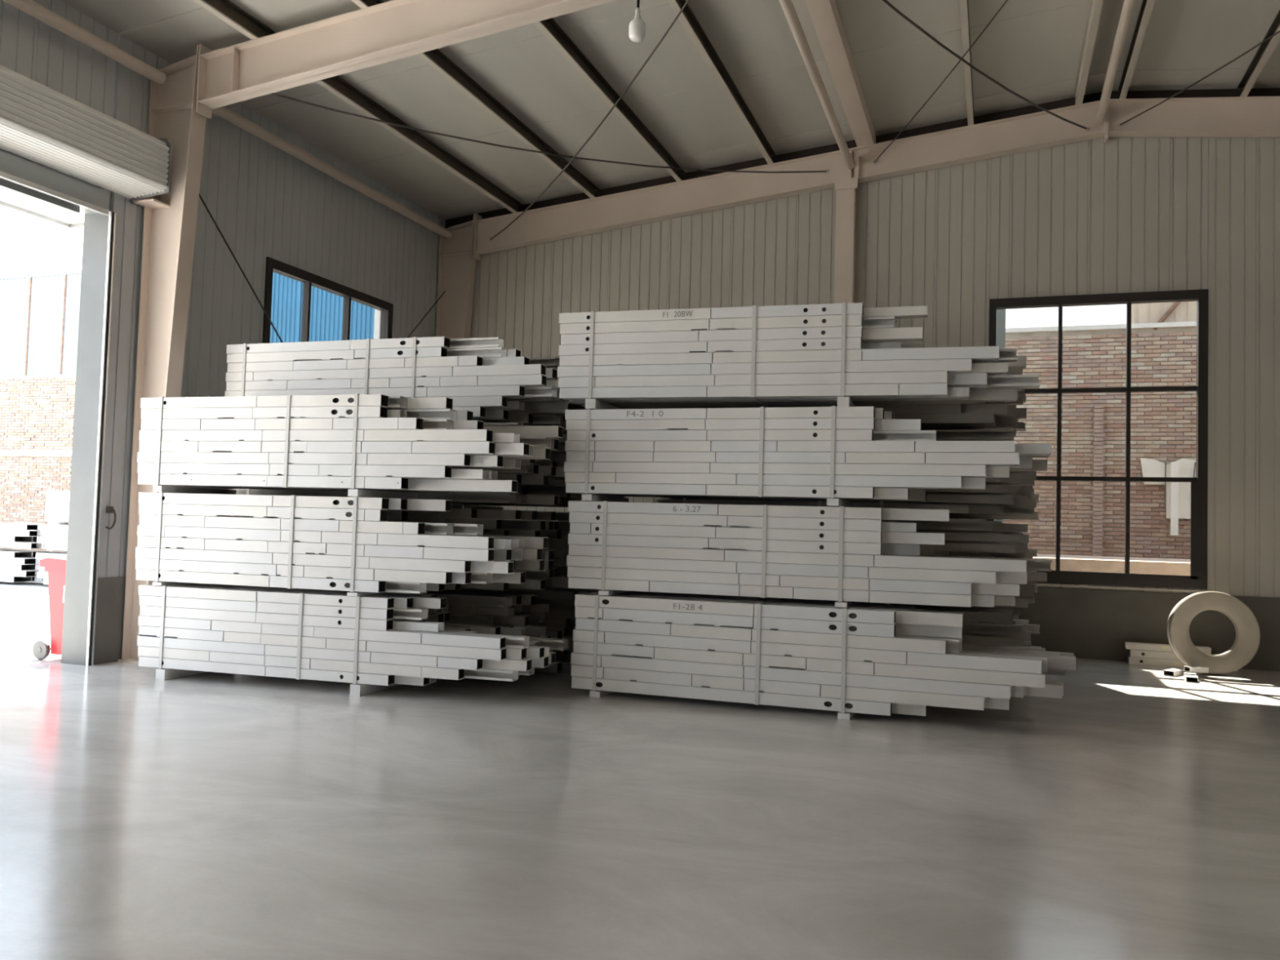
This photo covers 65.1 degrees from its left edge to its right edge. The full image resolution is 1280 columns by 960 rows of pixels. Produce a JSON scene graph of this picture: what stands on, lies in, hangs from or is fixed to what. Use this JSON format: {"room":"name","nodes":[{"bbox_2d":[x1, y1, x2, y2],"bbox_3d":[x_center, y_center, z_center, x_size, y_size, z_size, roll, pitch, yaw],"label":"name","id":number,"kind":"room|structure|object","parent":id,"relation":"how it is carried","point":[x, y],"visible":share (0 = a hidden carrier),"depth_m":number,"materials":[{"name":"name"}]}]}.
{"room":"warehouse","nodes":[
{"label":"warehouse","id":0,"kind":"room"},
{"bbox_2d":[0,0,445,664],"bbox_3d":[-9.532,-1.967,-0.552,0.320,6.546,36.400,1,-3,20],"label":"wall","id":1,"kind":"structure","parent":0,"point":[264,201],"depth_m":11.84,"materials":[{"name":"metal"}]},
{"bbox_2d":[0,187,84,227],"bbox_3d":[-7.208,-3.147,8.258,1.170,0.110,6.820,1,-3,20],"label":"canopy","id":2,"kind":"object","parent":1,"relation":"attached to","point":[9,199],"visible":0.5,"depth_m":11.11,"materials":[{"name":"white metal"}]},
{"bbox_2d":[0,150,116,666],"bbox_3d":[-6.583,-0.681,7.794,0.380,4.860,5.470,1,-3,20],"label":"door frame","id":3,"kind":"structure","parent":1,"relation":"in","point":[19,175],"depth_m":10.29,"materials":[{"name":"metal"}]},
{"bbox_2d":[2,0,166,84],"bbox_3d":[-6.077,-4.433,8.005,0.130,0.127,5.770,1,-3,20],"label":"pipe","id":4,"kind":"object","parent":1,"relation":"attached to","point":[30,7],"visible":1,"depth_m":9.80,"materials":[{"name":"beige metal"}]},
{"bbox_2d":[0,64,172,208],"bbox_3d":[-6.063,-3.423,7.962,0.520,0.700,6.000,1,-3,20],"label":"housing","id":5,"kind":"object","parent":1,"relation":"attached to","point":[42,125],"visible":1,"depth_m":9.57,"materials":[{"name":"silver metal"}]},
{"bbox_2d":[105,506,116,529],"bbox_3d":[-5.483,0.393,10.390,0.040,0.240,0.120,1,-3,20],"label":"wall hook","id":6,"kind":"object","parent":1,"relation":"attached to","point":[109,509],"visible":1,"depth_m":10.40,"materials":[{"name":"grey metal"}]},
{"bbox_2d":[262,256,393,343],"bbox_3d":[-4.324,-0.818,13.847,0.140,3.840,2.780,1,-3,20],"label":"window","id":7,"kind":"structure","parent":1,"relation":"in","point":[308,279],"depth_m":13.43,"materials":[{"name":"brown metal"}]},
{"bbox_2d":[0,657,1279,959],"bbox_3d":[-0.096,1.524,-4.084,20.610,0.200,37.000,1,-3,20],"label":"floor","id":8,"kind":"structure","parent":0,"point":[1133,813],"depth_m":5.39,"materials":[{"name":"concrete"}]},
{"bbox_2d":[117,44,206,663],"bbox_3d":[-5.037,-1.346,10.675,0.653,6.522,0.280,1,-3,20],"label":"column","id":9,"kind":"structure","parent":8,"relation":"on","point":[168,233],"depth_m":10.71,"materials":[{"name":"beige paint"}]},
{"bbox_2d":[195,0,617,119],"bbox_3d":[4.324,-4.524,7.524,19.003,1.521,0.200,1,-3,20],"label":"rafter","id":10,"kind":"object","parent":9,"relation":"on","point":[391,30],"visible":1,"depth_m":10.05,"materials":[{"name":"beige paint"}]},
{"bbox_2d":[192,0,522,213],"bbox_3d":[-4.649,-4.751,8.488,0.075,0.190,16.300,1,-3,20],"label":"purlin","id":11,"kind":"structure","parent":10,"relation":"on","point":[226,11],"depth_m":12.48,"materials":[{"name":"beige paint"}]},
{"bbox_2d":[351,0,599,198],"bbox_3d":[-3.393,-4.865,8.048,0.075,0.190,16.300,1,-3,20],"label":"purlin","id":12,"kind":"structure","parent":10,"relation":"on","point":[436,59],"depth_m":12.61,"materials":[{"name":"beige paint"}]},
{"bbox_2d":[271,93,829,173],"bbox_3d":[-0.774,-4.271,12.480,7.942,0.718,0.048,3,-3,-29],"label":"rod","id":13,"kind":"object","parent":10,"relation":"attached to","point":[826,171],"visible":1,"depth_m":12.14,"materials":[{"name":"grey metal"}]},
{"bbox_2d":[533,17,685,181],"bbox_3d":[-2.070,-4.985,7.585,0.075,0.190,16.300,1,-3,20],"label":"purlin","id":14,"kind":"structure","parent":10,"relation":"on","point":[548,28],"depth_m":12.21,"materials":[{"name":"beige paint"}]},
{"bbox_2d":[666,0,775,164],"bbox_3d":[-0.756,-5.104,7.125,0.075,0.190,16.300,1,-3,20],"label":"purlin","id":15,"kind":"structure","parent":10,"relation":"on","point":[687,19],"depth_m":11.98,"materials":[{"name":"beige paint"}]},
{"bbox_2d":[804,0,875,146],"bbox_3d":[0.529,-5.221,6.676,0.240,0.190,16.300,1,-3,20],"label":"rafter","id":16,"kind":"structure","parent":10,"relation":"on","point":[824,15],"depth_m":11.84,"materials":[{"name":"beige paint"}]},
{"bbox_2d":[871,0,1008,164],"bbox_3d":[3.486,-4.639,10.987,0.040,0.178,6.436,2,-2,-3],"label":"rod","id":17,"kind":"object","parent":10,"relation":"attached to","point":[1005,2],"visible":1,"depth_m":11.35,"materials":[{"name":"grey metal"}]},
{"bbox_2d":[959,0,973,125],"bbox_3d":[1.861,-5.342,6.210,0.075,0.190,16.300,1,-3,20],"label":"purlin","id":18,"kind":"structure","parent":10,"relation":"on","point":[964,11],"depth_m":11.80,"materials":[{"name":"beige paint"}]},
{"bbox_2d":[882,0,1089,130],"bbox_3d":[3.666,-4.630,10.924,0.057,0.400,6.510,-1,-3,44],"label":"rod","id":19,"kind":"object","parent":10,"relation":"attached to","point":[1086,128],"visible":1,"depth_m":10.89,"materials":[{"name":"grey metal"}]},
{"bbox_2d":[1075,0,1102,105],"bbox_3d":[3.147,-5.458,5.760,0.075,0.190,16.300,1,-3,20],"label":"purlin","id":20,"kind":"structure","parent":10,"relation":"on","point":[1096,6],"depth_m":11.82,"materials":[{"name":"beige paint"}]},
{"bbox_2d":[1095,0,1135,124],"bbox_3d":[5.070,-4.865,10.448,0.110,0.107,5.730,1,-3,20],"label":"pipe","id":21,"kind":"object","parent":10,"relation":"attached to","point":[1128,6],"visible":1,"depth_m":11.34,"materials":[{"name":"beige metal"}]},
{"bbox_2d":[1118,0,1155,98],"bbox_3d":[3.637,-5.466,5.587,0.075,0.190,16.300,1,-3,20],"label":"purlin","id":22,"kind":"structure","parent":10,"relation":"on","point":[1147,6],"depth_m":11.79,"materials":[{"name":"beige paint"}]},
{"bbox_2d":[1117,30,1279,126],"bbox_3d":[6.527,-4.669,9.911,0.040,0.246,6.496,2,-2,-4],"label":"rod","id":23,"kind":"object","parent":10,"relation":"attached to","point":[1278,32],"visible":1,"depth_m":11.40,"materials":[{"name":"grey metal"}]},
{"bbox_2d":[407,288,447,337],"bbox_3d":[-4.167,-0.613,13.489,0.040,5.262,5.721,1,-3,20],"label":"rod","id":24,"kind":"object","parent":9,"relation":"attached to","point":[445,290],"visible":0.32,"depth_m":15.76,"materials":[{"name":"grey metal"}]},
{"bbox_2d":[137,582,568,696],"bbox_3d":[-2.730,1.492,9.489,3.996,0.880,1.028,1,-3,16],"label":"pack","id":25,"kind":"object","parent":8,"relation":"on","point":[374,642],"visible":0.97,"depth_m":9.06,"materials":[{"name":"white paint"}]},
{"bbox_2d":[135,492,548,596],"bbox_3d":[-2.797,0.607,9.524,3.931,0.884,1.028,1,-3,17],"label":"pack","id":26,"kind":"object","parent":25,"relation":"on","point":[326,543],"visible":1,"depth_m":9.09,"materials":[{"name":"white paint"}]},
{"bbox_2d":[137,393,563,498],"bbox_3d":[-2.756,-0.292,9.516,4.058,0.912,1.028,1,-3,18],"label":"pack","id":27,"kind":"object","parent":26,"relation":"on","point":[375,446],"visible":1,"depth_m":9.08,"materials":[{"name":"white paint"}]},
{"bbox_2d":[435,213,476,518],"bbox_3d":[-3.044,-1.048,16.295,0.653,6.522,0.280,1,-3,20],"label":"column","id":28,"kind":"structure","parent":8,"relation":"on","point":[457,264],"depth_m":16.38,"materials":[{"name":"beige paint"}]},
{"bbox_2d":[199,193,283,342],"bbox_3d":[-4.138,-0.658,13.480,0.048,5.417,5.724,1,-3,20],"label":"rod","id":29,"kind":"object","parent":28,"relation":"attached to","point":[200,197],"visible":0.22,"depth_m":11.79,"materials":[{"name":"grey metal"}]},
{"bbox_2d":[211,106,452,239],"bbox_3d":[-4.073,-4.133,13.658,0.130,0.127,5.700,1,-3,20],"label":"pipe","id":30,"kind":"object","parent":28,"relation":"attached to","point":[223,112],"visible":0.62,"depth_m":13.23,"materials":[{"name":"beige metal"}]},
{"bbox_2d":[473,96,1279,261],"bbox_3d":[6.317,-4.226,13.143,19.003,1.521,0.200,1,-3,20],"label":"rafter","id":31,"kind":"object","parent":28,"relation":"attached to","point":[1244,116],"visible":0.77,"depth_m":14.10,"materials":[{"name":"beige paint"}]},
{"bbox_2d":[778,0,854,169],"bbox_3d":[2.028,-4.595,11.513,0.110,0.107,5.730,1,-3,20],"label":"pipe","id":32,"kind":"object","parent":31,"relation":"attached to","point":[788,9],"visible":1,"depth_m":11.35,"materials":[{"name":"beige metal"}]},
{"bbox_2d":[1236,9,1279,97],"bbox_3d":[4.933,-5.314,5.119,0.075,0.190,16.300,1,-3,20],"label":"purlin","id":33,"kind":"structure","parent":31,"relation":"on","point":[1265,49],"depth_m":11.80,"materials":[{"name":"beige paint"}]},
{"bbox_2d":[424,588,570,678],"bbox_3d":[-2.625,1.563,10.709,3.720,0.849,1.028,1,-3,20],"label":"pack","id":34,"kind":"object","parent":8,"relation":"on","point":[502,608],"visible":0.23,"depth_m":9.99,"materials":[{"name":"metal"}]},
{"bbox_2d":[388,508,568,590],"bbox_3d":[-2.592,0.713,10.742,3.740,0.849,1.028,1,-3,20],"label":"pack","id":35,"kind":"object","parent":34,"relation":"on","point":[492,523],"visible":0.22,"depth_m":10.09,"materials":[{"name":"metal"}]},
{"bbox_2d":[229,422,565,508],"bbox_3d":[-2.568,-0.137,10.779,3.740,0.849,1.028,1,-3,20],"label":"pack","id":36,"kind":"object","parent":35,"relation":"on","point":[530,474],"visible":0.16,"depth_m":10.11,"materials":[{"name":"metal"}]},
{"bbox_2d":[224,336,575,426],"bbox_3d":[-2.465,-1.000,10.786,4.037,0.873,1.028,1,-3,19],"label":"pack","id":37,"kind":"object","parent":36,"relation":"on","point":[485,378],"visible":0.82,"depth_m":10.31,"materials":[{"name":"white paint"}]},
{"bbox_2d":[508,586,600,663],"bbox_3d":[-2.156,1.619,11.703,3.940,0.849,0.778,1,-3,20],"label":"pack","id":38,"kind":"object","parent":8,"relation":"on","point":[561,600],"visible":0.12,"depth_m":10.91,"materials":[{"name":"metal"}]},
{"bbox_2d":[453,511,617,577],"bbox_3d":[-2.132,0.769,11.739,3.940,0.849,0.778,1,-3,20],"label":"pack","id":39,"kind":"object","parent":38,"relation":"on","point":[562,534],"visible":0.05,"depth_m":10.98,"materials":[{"name":"metal"}]},
{"bbox_2d":[451,434,586,509],"bbox_3d":[-2.108,-0.081,11.776,3.940,0.849,0.778,1,-3,20],"label":"pack","id":40,"kind":"object","parent":39,"relation":"on","point":[557,458],"visible":0.08,"depth_m":11.05,"materials":[{"name":"metal"}]},
{"bbox_2d":[528,356,586,434],"bbox_3d":[-2.084,-0.931,11.813,3.940,0.849,0.778,1,-3,20],"label":"pack","id":41,"kind":"object","parent":40,"relation":"on","point":[550,362],"visible":0.02,"depth_m":11.16,"materials":[{"name":"metal"}]},
{"bbox_2d":[570,591,1075,719],"bbox_3d":[1.570,1.570,9.040,4.324,0.928,1.028,1,-3,19],"label":"pack","id":42,"kind":"object","parent":8,"relation":"on","point":[860,657],"visible":0.99,"depth_m":8.62,"materials":[{"name":"white paint"}]},
{"bbox_2d":[566,501,1052,607],"bbox_3d":[1.503,0.677,9.219,4.250,0.864,1.028,1,-3,16],"label":"pack","id":43,"kind":"object","parent":42,"relation":"on","point":[882,565],"visible":1,"depth_m":8.79,"materials":[{"name":"white paint"}]},
{"bbox_2d":[564,405,1051,506],"bbox_3d":[1.455,-0.187,9.180,4.242,0.854,1.028,1,-3,19],"label":"pack","id":44,"kind":"object","parent":43,"relation":"on","point":[837,455],"visible":1,"depth_m":8.77,"materials":[{"name":"white paint"}]},
{"bbox_2d":[557,302,1039,409],"bbox_3d":[1.409,-1.068,9.319,4.264,0.912,1.028,1,-3,17],"label":"pack","id":45,"kind":"object","parent":44,"relation":"on","point":[823,354],"visible":1,"depth_m":8.91,"materials":[{"name":"white paint"}]},
{"bbox_2d":[834,151,868,303],"bbox_3d":[2.934,-1.192,14.172,0.450,6.963,0.220,1,-3,20],"label":"column","id":46,"kind":"structure","parent":8,"relation":"on","point":[846,189],"depth_m":14.21,"materials":[{"name":"beige paint"}]},
{"bbox_2d":[868,601,1034,647],"bbox_3d":[2.051,1.670,10.253,3.740,0.859,0.903,1,-3,20],"label":"pack","id":47,"kind":"object","parent":8,"relation":"on","point":[981,625],"visible":0.16,"depth_m":9.46,"materials":[{"name":"metal"}]},
{"bbox_2d":[664,520,1035,608],"bbox_3d":[2.066,0.811,10.293,3.720,0.859,0.903,1,-3,20],"label":"pack","id":48,"kind":"object","parent":47,"relation":"on","point":[959,541],"visible":0.27,"depth_m":9.54,"materials":[{"name":"metal"}]},
{"bbox_2d":[657,429,1035,515],"bbox_3d":[2.081,-0.048,10.334,3.700,0.859,0.903,1,-3,20],"label":"pack","id":49,"kind":"object","parent":48,"relation":"on","point":[988,501],"visible":0.23,"depth_m":9.61,"materials":[{"name":"metal"}]},
{"bbox_2d":[884,387,1037,430],"bbox_3d":[2.114,-0.907,10.367,3.720,0.859,0.903,1,-3,20],"label":"pack","id":50,"kind":"object","parent":49,"relation":"on","point":[980,415],"visible":0.16,"depth_m":9.65,"materials":[{"name":"metal"}]},
{"bbox_2d":[971,605,1031,646],"bbox_3d":[2.385,1.720,11.194,3.740,0.859,0.903,1,-3,20],"label":"pack","id":51,"kind":"object","parent":8,"relation":"on","point":[1025,638],"visible":0.04,"depth_m":10.46,"materials":[{"name":"metal"}]},
{"bbox_2d":[916,528,1035,572],"bbox_3d":[2.409,0.861,11.231,3.740,0.859,0.903,1,-3,20],"label":"pack","id":52,"kind":"object","parent":51,"relation":"on","point":[917,529],"visible":0.02,"depth_m":10.56,"materials":[{"name":"metal"}]},
{"bbox_2d":[949,471,1036,516],"bbox_3d":[2.433,0.002,11.268,3.740,0.859,0.903,1,-3,20],"label":"pack","id":53,"kind":"object","parent":52,"relation":"on","point":[1020,500],"visible":0.05,"depth_m":10.37,"materials":[{"name":"metal"}]},
{"bbox_2d":[1005,389,1026,436],"bbox_3d":[2.410,-0.857,11.322,3.640,0.859,0.903,1,-3,20],"label":"pack","id":54,"kind":"object","parent":53,"relation":"on","point":[1021,397],"visible":0.04,"depth_m":10.68,"materials":[{"name":"metal"}]},
{"bbox_2d":[1013,618,1028,623],"bbox_3d":[3.053,1.820,13.077,3.740,0.859,0.903,1,-3,20],"label":"pack","id":55,"kind":"object","parent":8,"relation":"on","point":[1015,620],"visible":0.02,"depth_m":12.20,"materials":[{"name":"metal"}]},
{"bbox_2d":[941,529,1037,572],"bbox_3d":[3.124,0.962,13.097,3.840,0.859,0.903,1,-3,20],"label":"pack","id":56,"kind":"object","parent":55,"relation":"on","point":[1034,551],"visible":0.02,"depth_m":12.54,"materials":[{"name":"metal"}]},
{"bbox_2d":[949,488,1038,519],"bbox_3d":[3.148,0.103,13.134,3.840,0.859,0.903,1,-3,20],"label":"pack","id":57,"kind":"object","parent":56,"relation":"on","point":[1036,517],"visible":0.08,"depth_m":12.41,"materials":[{"name":"metal"}]},
{"bbox_2d":[1013,615,1041,647],"bbox_3d":[2.766,1.770,12.119,3.840,0.859,0.903,1,-3,20],"label":"pack","id":58,"kind":"object","parent":8,"relation":"on","point":[1034,628],"visible":0.02,"depth_m":11.60,"materials":[{"name":"metal"}]},
{"bbox_2d":[915,523,1037,592],"bbox_3d":[2.781,0.911,12.159,3.820,0.859,0.903,1,-3,20],"label":"pack","id":59,"kind":"object","parent":58,"relation":"on","point":[1028,555],"visible":0.03,"depth_m":11.16,"materials":[{"name":"metal"}]},
{"bbox_2d":[949,485,1038,519],"bbox_3d":[2.805,0.053,12.196,3.820,0.859,0.903,1,-3,20],"label":"pack","id":60,"kind":"object","parent":59,"relation":"on","point":[1029,488],"visible":0.03,"depth_m":11.70,"materials":[{"name":"metal"}]},
{"bbox_2d":[1163,667,1186,676],"bbox_3d":[6.270,2.254,11.762,0.340,0.060,0.120,4,-3,-40],"label":"steel offcut","id":61,"kind":"object","parent":8,"relation":"on","point":[1175,672],"visible":0.84,"depth_m":11.71,"materials":[{"name":"grey metal"}]},
{"bbox_2d":[1183,666,1208,672],"bbox_3d":[6.437,2.191,11.609,0.220,0.060,0.120,2,-2,-2],"label":"steel offcut","id":62,"kind":"object","parent":61,"relation":"on","point":[1188,668],"visible":1,"depth_m":11.55,"materials":[{"name":"grey metal"}]},
{"bbox_2d":[1127,655,1237,671],"bbox_3d":[6.746,2.284,12.496,1.200,0.090,0.142,1,-3,20],"label":"beam","id":63,"kind":"structure","parent":8,"relation":"on","point":[1131,660],"depth_m":12.53,"materials":[{"name":"beige metal"}]},
{"bbox_2d":[1128,648,1219,659],"bbox_3d":[6.776,2.194,12.504,1.210,0.085,0.142,1,-3,19],"label":"beam","id":64,"kind":"structure","parent":63,"relation":"on","point":[1133,653],"depth_m":12.56,"materials":[{"name":"white metal"}]},
{"bbox_2d":[1124,641,1211,654],"bbox_3d":[6.618,2.107,12.590,0.950,0.080,0.142,1,-3,20],"label":"beam","id":65,"kind":"structure","parent":64,"relation":"on","point":[1128,645],"depth_m":12.59,"materials":[{"name":"white metal"}]},
{"bbox_2d":[1183,672,1198,682],"bbox_3d":[6.231,2.235,11.347,0.120,0.060,0.360,0,-3,26],"label":"steel offcut","id":66,"kind":"object","parent":8,"relation":"on","point":[1188,677],"visible":1,"depth_m":11.30,"materials":[{"name":"grey metal"}]},
{"bbox_2d":[1166,591,1260,674],"bbox_3d":[6.839,1.820,11.980,0.983,0.984,0.269,1,-3,14],"label":"ring","id":67,"kind":"object","parent":8,"relation":"on","point":[1245,647],"visible":0.95,"depth_m":11.92,"materials":[{"name":"white paint"}]},
{"bbox_2d":[60,0,1279,219],"bbox_3d":[0.136,-5.633,-3.733,20.680,1.118,36.900,1,-3,20],"label":"ceiling","id":68,"kind":"structure","parent":0,"point":[1034,49],"depth_m":12.24,"materials":[{"name":"white metal"}]},
{"bbox_2d":[488,0,689,240],"bbox_3d":[-0.910,-4.132,12.520,0.048,0.536,7.956,3,-3,-22],"label":"rod","id":69,"kind":"object","parent":68,"relation":"hanging from","point":[687,1],"visible":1,"depth_m":11.15,"materials":[{"name":"grey metal"}]},
{"bbox_2d":[628,0,645,42],"bbox_3d":[0.007,-4.222,7.392,0.124,2.009,0.124,1,-3,20],"label":"hanging bulb","id":70,"kind":"object","parent":68,"relation":"hanging from","point":[637,30],"visible":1,"depth_m":7.31,"materials":[{"name":"white glass"}]},
{"bbox_2d":[634,7,640,18],"bbox_3d":[-0.016,-3.415,7.358,0.048,0.092,0.048,1,-3,20],"label":"socket","id":71,"kind":"object","parent":70,"relation":"attached to","point":[637,11],"depth_m":7.34,"materials":[{"name":"white paint"}]},
{"bbox_2d":[444,88,1279,671],"bbox_3d":[6.126,-1.444,13.319,20.610,7.574,0.280,1,-3,20],"label":"wall","id":72,"kind":"structure","parent":0,"point":[1122,215],"depth_m":13.51,"materials":[{"name":"metal"}]},
{"bbox_2d":[986,288,1208,592],"bbox_3d":[5.978,-0.522,13.221,2.680,3.865,0.170,1,-3,20],"label":"window","id":73,"kind":"structure","parent":72,"relation":"in","point":[1197,579],"depth_m":13.01,"materials":[{"name":"brown metal"}]},
{"label":"outside","id":74,"kind":"structure","parent":0,"visible":0},
{"bbox_2d":[0,581,61,671],"bbox_3d":[-8.136,1.816,7.039,100.000,0.220,72.000,1,-3,20],"label":"ground","id":75,"kind":"structure","parent":74,"point":[24,613],"depth_m":13.87,"materials":[{"name":"concrete"}]},
{"bbox_2d":[0,549,66,584],"bbox_3d":[-12.171,1.843,20.765,3.805,0.679,0.950,1,-3,20],"label":"pack","id":76,"kind":"object","parent":75,"relation":"on","point":[15,565],"visible":0.41,"depth_m":20.64,"materials":[{"name":"white paint"}]},
{"bbox_2d":[0,522,68,550],"bbox_3d":[-12.153,1.207,20.793,3.804,0.554,0.950,1,-3,20],"label":"pack","id":77,"kind":"object","parent":76,"relation":"on","point":[12,535],"visible":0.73,"depth_m":20.57,"materials":[{"name":"white paint"}]},
{"bbox_2d":[44,490,70,524],"bbox_3d":[-11.129,0.588,20.462,1.660,0.679,0.950,1,-3,20],"label":"pack","id":78,"kind":"object","parent":77,"relation":"on","point":[55,496],"visible":0.22,"depth_m":20.24,"materials":[{"name":"white paint"}]},
{"bbox_2d":[32,557,66,659],"bbox_3d":[-6.074,1.386,10.877,0.615,1.084,0.610,1,-3,20],"label":"bin","id":79,"kind":"object","parent":75,"relation":"on","point":[55,567],"visible":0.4,"depth_m":10.65,"materials":[{"name":"red plastic"}]},
{"bbox_2d":[0,321,1196,559],"bbox_3d":[-2.671,-0.220,22.344,48.000,5.510,0.460,1,-3,20],"label":"wall","id":80,"kind":"structure","parent":75,"relation":"on","point":[37,412],"depth_m":18.42,"materials":[{"name":"brick"}]},
{"bbox_2d":[0,269,374,376],"bbox_3d":[-11.306,-4.184,25.580,29.465,2.820,0.110,1,-3,20],"label":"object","id":81,"kind":"object","parent":80,"relation":"on","point":[39,312],"visible":0.22,"depth_m":27.11,"materials":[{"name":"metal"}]},
{"bbox_2d":[1125,301,1196,330],"bbox_3d":[11.152,-3.335,17.522,4.800,1.325,0.140,1,-3,20],"label":"shed roof","id":82,"kind":"structure","parent":80,"relation":"on","point":[1186,311],"depth_m":18.13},
{"bbox_2d":[1140,457,1195,535],"bbox_3d":[9.424,0.295,17.793,1.153,1.370,0.100,1,-3,20],"label":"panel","id":83,"kind":"object","parent":80,"relation":"attached to","point":[1178,494],"visible":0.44,"depth_m":17.75,"materials":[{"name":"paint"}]},
{"bbox_2d":[993,309,1005,523],"bbox_3d":[4.103,-0.459,16.204,3.370,5.800,1.340,1,-3,20],"label":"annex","id":84,"kind":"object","parent":75,"relation":"on","point":[1001,313],"visible":0.02,"depth_m":15.13,"materials":[{"name":"grey metal"}]},
{"bbox_2d":[1032,553,1190,575],"bbox_3d":[7.969,1.942,16.523,14.000,1.290,3.420,1,-3,20],"label":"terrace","id":85,"kind":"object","parent":75,"relation":"on","point":[1153,566],"visible":0.11,"depth_m":15.12,"materials":[{"name":"beige concrete"}]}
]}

